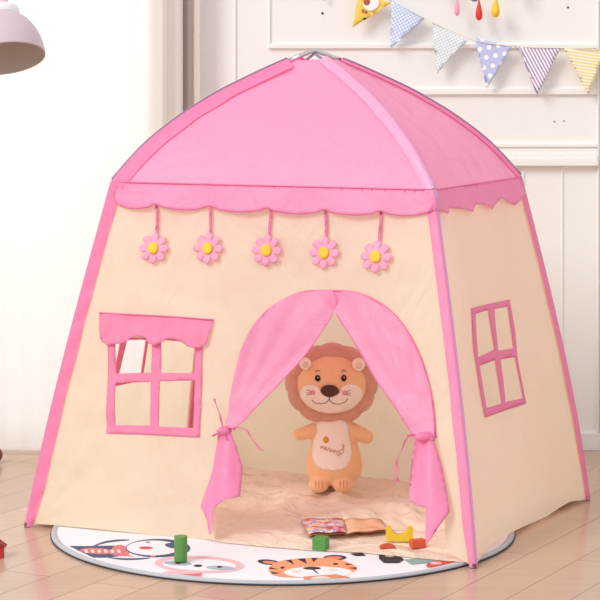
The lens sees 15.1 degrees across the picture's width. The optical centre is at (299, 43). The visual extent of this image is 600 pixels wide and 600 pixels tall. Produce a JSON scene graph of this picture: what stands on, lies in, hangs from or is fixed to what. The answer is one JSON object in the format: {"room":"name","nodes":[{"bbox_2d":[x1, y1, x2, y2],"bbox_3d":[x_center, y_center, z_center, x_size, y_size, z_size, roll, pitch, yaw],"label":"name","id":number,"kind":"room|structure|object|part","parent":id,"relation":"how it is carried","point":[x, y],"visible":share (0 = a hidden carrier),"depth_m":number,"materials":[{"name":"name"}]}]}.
{"room":"children's room","nodes":[
{"label":"children's room","id":0,"kind":"room"},
{"bbox_2d":[0,447,599,599],"bbox_3d":[0.000,1.356,4.000,6.400,0.060,9.200,0,0,0],"label":"floor","id":1,"kind":"structure","parent":0,"point":[556,556],"depth_m":5.69,"materials":[{"name":"laminate"}]},
{"bbox_2d":[0,539,6,557],"bbox_3d":[-0.788,1.301,5.870,0.059,0.050,0.040,0,0,0],"label":"house","id":2,"kind":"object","parent":1,"relation":"on","point":[3,545],"visible":1,"depth_m":5.85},
{"bbox_2d":[0,0,45,74],"bbox_3d":[-0.823,0.541,5.343,0.457,1.569,0.273,0,0,0],"label":"floor lamp","id":3,"kind":"object","parent":1,"relation":"on","point":[22,48],"visible":1,"depth_m":5.31,"materials":[{"name":"pink ceramic"}]},
{"bbox_3d":[-0.694,-0.006,5.305,0.198,0.156,0.194,0,0,0],"label":"lamp shade","id":4,"kind":"part","parent":3,"relation":"part of","materials":[{"name":"pink ceramic"}]},
{"bbox_2d":[50,525,514,585],"bbox_3d":[-0.046,1.320,6.184,1.260,0.012,1.260,0,0,0],"label":"play mat","id":5,"kind":"object","parent":1,"relation":"on","point":[208,561],"visible":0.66,"depth_m":5.78,"materials":[{"name":"white fabric"}]},
{"bbox_2d":[174,535,186,561],"bbox_3d":[-0.303,1.282,5.771,0.034,0.064,0.034,0,0,0],"label":"block","id":6,"kind":"object","parent":5,"relation":"on","point":[180,541],"visible":1,"depth_m":5.76,"materials":[{"name":"green wood"}]},
{"bbox_2d":[24,48,589,567],"bbox_3d":[0.043,0.669,6.419,1.315,1.314,0.996,0,0,24],"label":"tent","id":7,"kind":"object","parent":1,"relation":"on","point":[300,204],"visible":0.99,"depth_m":6.17,"materials":[{"name":"pink"}]},
{"bbox_2d":[148,242,157,253],"bbox_3d":[-0.403,0.559,6.222,0.029,0.032,0.011,0,0,19],"label":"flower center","id":8,"kind":"object","parent":7,"relation":"on","point":[152,246],"depth_m":6.22,"materials":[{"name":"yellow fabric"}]},
{"bbox_2d":[139,232,168,263],"bbox_3d":[-0.401,0.560,6.226,0.083,0.086,0.037,0,0,0],"label":"flower","id":9,"kind":"object","parent":7,"relation":"on","point":[153,246],"depth_m":6.23,"materials":[{"name":"pink fabric"}]},
{"bbox_2d":[202,242,212,253],"bbox_3d":[-0.252,0.554,6.162,0.029,0.032,0.011,0,0,17],"label":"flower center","id":10,"kind":"object","parent":7,"relation":"on","point":[207,247],"depth_m":6.16,"materials":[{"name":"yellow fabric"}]},
{"bbox_2d":[193,232,222,263],"bbox_3d":[-0.250,0.555,6.167,0.083,0.086,0.038,0,0,0],"label":"flower","id":11,"kind":"object","parent":7,"relation":"on","point":[207,246],"depth_m":6.17,"materials":[{"name":"pink fabric"}]},
{"bbox_2d":[261,244,270,255],"bbox_3d":[-0.092,0.554,6.100,0.029,0.032,0.009,0,0,22],"label":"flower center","id":12,"kind":"object","parent":7,"relation":"on","point":[265,248],"depth_m":6.10,"materials":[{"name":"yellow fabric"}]},
{"bbox_2d":[252,234,281,266],"bbox_3d":[-0.089,0.555,6.106,0.083,0.086,0.037,0,0,0],"label":"flower","id":13,"kind":"object","parent":7,"relation":"on","point":[266,248],"depth_m":6.11,"materials":[{"name":"pink fabric"}]},
{"bbox_3d":[-0.085,0.214,6.190,0.870,0.342,0.435,0,0,0],"label":"roof panel","id":14,"kind":"part","parent":7,"relation":"part of","materials":[{"name":"pink fabric"}]},
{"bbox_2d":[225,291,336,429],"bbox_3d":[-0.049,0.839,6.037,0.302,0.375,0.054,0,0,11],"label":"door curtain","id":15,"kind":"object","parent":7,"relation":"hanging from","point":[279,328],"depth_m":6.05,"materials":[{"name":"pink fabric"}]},
{"bbox_2d":[312,535,328,550],"bbox_3d":[0.054,1.298,5.908,0.036,0.032,0.036,0,0,18],"label":"block","id":16,"kind":"object","parent":7,"relation":"on","point":[319,542],"visible":1,"depth_m":5.89,"materials":[{"name":"green paint"}]},
{"bbox_2d":[318,247,328,258],"bbox_3d":[0.063,0.554,6.035,0.029,0.032,0.009,0,0,25],"label":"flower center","id":17,"kind":"object","parent":7,"relation":"on","point":[323,252],"depth_m":6.03,"materials":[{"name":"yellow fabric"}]},
{"bbox_2d":[309,236,339,268],"bbox_3d":[0.065,0.555,6.039,0.081,0.086,0.041,0,0,0],"label":"flower","id":18,"kind":"object","parent":7,"relation":"on","point":[324,251],"depth_m":6.04,"materials":[{"name":"pink fabric"}]},
{"bbox_2d":[285,342,377,492],"bbox_3d":[0.093,1.082,6.580,0.272,0.428,0.170,0,0,-3],"label":"toy","id":19,"kind":"object","parent":7,"relation":"in","point":[333,384],"visible":0.99,"depth_m":6.55,"materials":[{"name":"brown fabric"}]},
{"bbox_2d":[301,518,385,536],"bbox_3d":[0.122,1.295,6.107,0.223,0.019,0.216,0,0,-6],"label":"picture book","id":20,"kind":"object","parent":7,"relation":"on","point":[312,526],"visible":0.98,"depth_m":6.08,"materials":[{"name":"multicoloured paper"}]},
{"bbox_2d":[370,250,380,262],"bbox_3d":[0.198,0.559,5.975,0.029,0.032,0.010,0,0,17],"label":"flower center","id":21,"kind":"object","parent":7,"relation":"on","point":[375,255],"depth_m":5.97,"materials":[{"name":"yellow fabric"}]},
{"bbox_2d":[360,240,391,272],"bbox_3d":[0.200,0.560,5.982,0.084,0.086,0.038,0,0,0],"label":"flower","id":22,"kind":"object","parent":7,"relation":"on","point":[375,255],"depth_m":5.98,"materials":[{"name":"pink fabric"}]},
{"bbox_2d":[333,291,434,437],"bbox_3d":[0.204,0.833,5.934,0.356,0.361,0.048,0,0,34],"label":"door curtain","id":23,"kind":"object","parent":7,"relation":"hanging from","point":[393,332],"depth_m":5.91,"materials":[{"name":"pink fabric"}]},
{"bbox_2d":[379,543,395,548],"bbox_3d":[0.228,1.306,5.911,0.042,0.011,0.020,0,0,-6],"label":"block","id":24,"kind":"object","parent":7,"relation":"on","point":[385,545],"visible":1,"depth_m":5.90,"materials":[{"name":"red paint"}]},
{"bbox_2d":[386,526,412,541],"bbox_3d":[0.262,1.289,5.977,0.070,0.036,0.026,0,0,-2],"label":"block","id":25,"kind":"object","parent":7,"relation":"on","point":[391,536],"visible":0.91,"depth_m":5.96,"materials":[{"name":"yellow paint"}]},
{"bbox_2d":[409,538,425,547],"bbox_3d":[0.306,1.299,5.912,0.038,0.020,0.024,0,0,-20],"label":"block","id":26,"kind":"object","parent":7,"relation":"on","point":[417,542],"visible":1,"depth_m":5.90,"materials":[{"name":"orange paint"}]},
{"bbox_3d":[0.303,0.214,6.356,0.420,0.343,0.649,0,0,26],"label":"roof panel","id":27,"kind":"part","parent":7,"relation":"part of","materials":[{"name":"pink fabric"}]},
{"bbox_2d":[200,0,599,431],"bbox_3d":[0.000,-0.024,7.498,6.400,2.700,0.163,0,0,0],"label":"wall","id":28,"kind":"structure","parent":0,"point":[503,119],"depth_m":7.42,"materials":[{"name":"white paint"}]},
{"bbox_2d":[234,0,235,80],"bbox_3d":[-0.212,-0.008,7.419,0.006,0.663,0.010,0,0,0],"label":"trim","id":29,"kind":"structure","parent":28,"relation":"attached to","point":[234,0],"depth_m":7.41,"materials":[{"name":"white paint"}]},
{"bbox_2d":[268,0,269,43],"bbox_3d":[-0.101,-0.170,7.419,0.008,0.340,0.010,0,0,0],"label":"trim","id":30,"kind":"structure","parent":28,"relation":"attached to","point":[268,0],"depth_m":7.41,"materials":[{"name":"white paint"}]},
{"bbox_2d":[268,44,596,48],"bbox_3d":[0.433,0.007,7.417,1.075,0.015,0.014,0,0,0],"label":"trim","id":31,"kind":"structure","parent":28,"relation":"attached to","point":[270,46],"depth_m":7.41,"materials":[{"name":"white paint"}]},
{"bbox_2d":[353,0,599,94],"bbox_3d":[0.589,-0.030,7.399,1.048,0.398,0.044,0,0,0],"label":"bunting","id":32,"kind":"object","parent":28,"relation":"hanging from","point":[538,61],"visible":1,"depth_m":7.38,"materials":[{"name":"multicoloured fabric"}]},
{"bbox_2d":[454,0,499,19],"bbox_3d":[0.575,-0.158,7.384,0.276,0.164,0.076,0,0,0],"label":"mobile","id":33,"kind":"object","parent":28,"relation":"attached to","point":[495,11],"visible":1,"depth_m":7.35,"materials":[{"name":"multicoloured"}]},
{"bbox_2d":[415,89,596,94],"bbox_3d":[0.534,0.155,7.416,0.872,0.020,0.016,0,0,0],"label":"trim","id":34,"kind":"structure","parent":28,"relation":"attached to","point":[423,91],"depth_m":7.41,"materials":[{"name":"white paint"}]},
{"bbox_2d":[495,144,597,165],"bbox_3d":[0.338,0.361,7.409,1.264,0.072,0.030,0,0,0],"label":"trim","id":35,"kind":"structure","parent":28,"relation":"attached to","point":[518,154],"depth_m":7.41,"materials":[{"name":"white paint"}]},
{"bbox_2d":[561,166,562,340],"bbox_3d":[0.856,0.832,7.420,0.006,0.872,0.009,0,0,0],"label":"trim","id":36,"kind":"structure","parent":28,"relation":"attached to","point":[561,166],"depth_m":7.42,"materials":[{"name":"white paint"}]},
{"bbox_2d":[581,432,599,450],"bbox_3d":[0.915,1.297,7.414,2.483,0.059,0.020,0,0,0],"label":"baseboard","id":37,"kind":"structure","parent":28,"relation":"attached to","point":[590,441],"depth_m":7.40,"materials":[{"name":"white paint"}]},
{"bbox_2d":[597,0,598,431],"bbox_3d":[0.973,0.464,7.416,0.005,1.608,0.016,0,0,0],"label":"trim","id":38,"kind":"structure","parent":28,"relation":"attached to","point":[597,0],"depth_m":7.41,"materials":[{"name":"white paint"}]},
{"bbox_3d":[-1.489,-1.204,7.330,2.422,0.028,0.028,0,0,0],"label":"curtain rod","id":39,"kind":"object","parent":28,"relation":"attached to","visible":0},
{"bbox_2d":[0,0,161,447],"bbox_3d":[-1.519,0.061,7.290,2.156,2.470,0.015,0,0,0],"label":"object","id":40,"kind":"object","parent":39,"relation":"hanging from","point":[69,121],"visible":0.62,"depth_m":7.29,"materials":[{"name":"white fabric"}]},
{"bbox_2d":[162,0,199,126],"bbox_3d":[-0.409,0.066,7.336,0.170,2.480,0.031,0,0,-11],"label":"drape","id":41,"kind":"object","parent":39,"relation":"hanging from","point":[180,18],"visible":0.26,"depth_m":7.33,"materials":[{"name":"beige fabric"}]}
]}

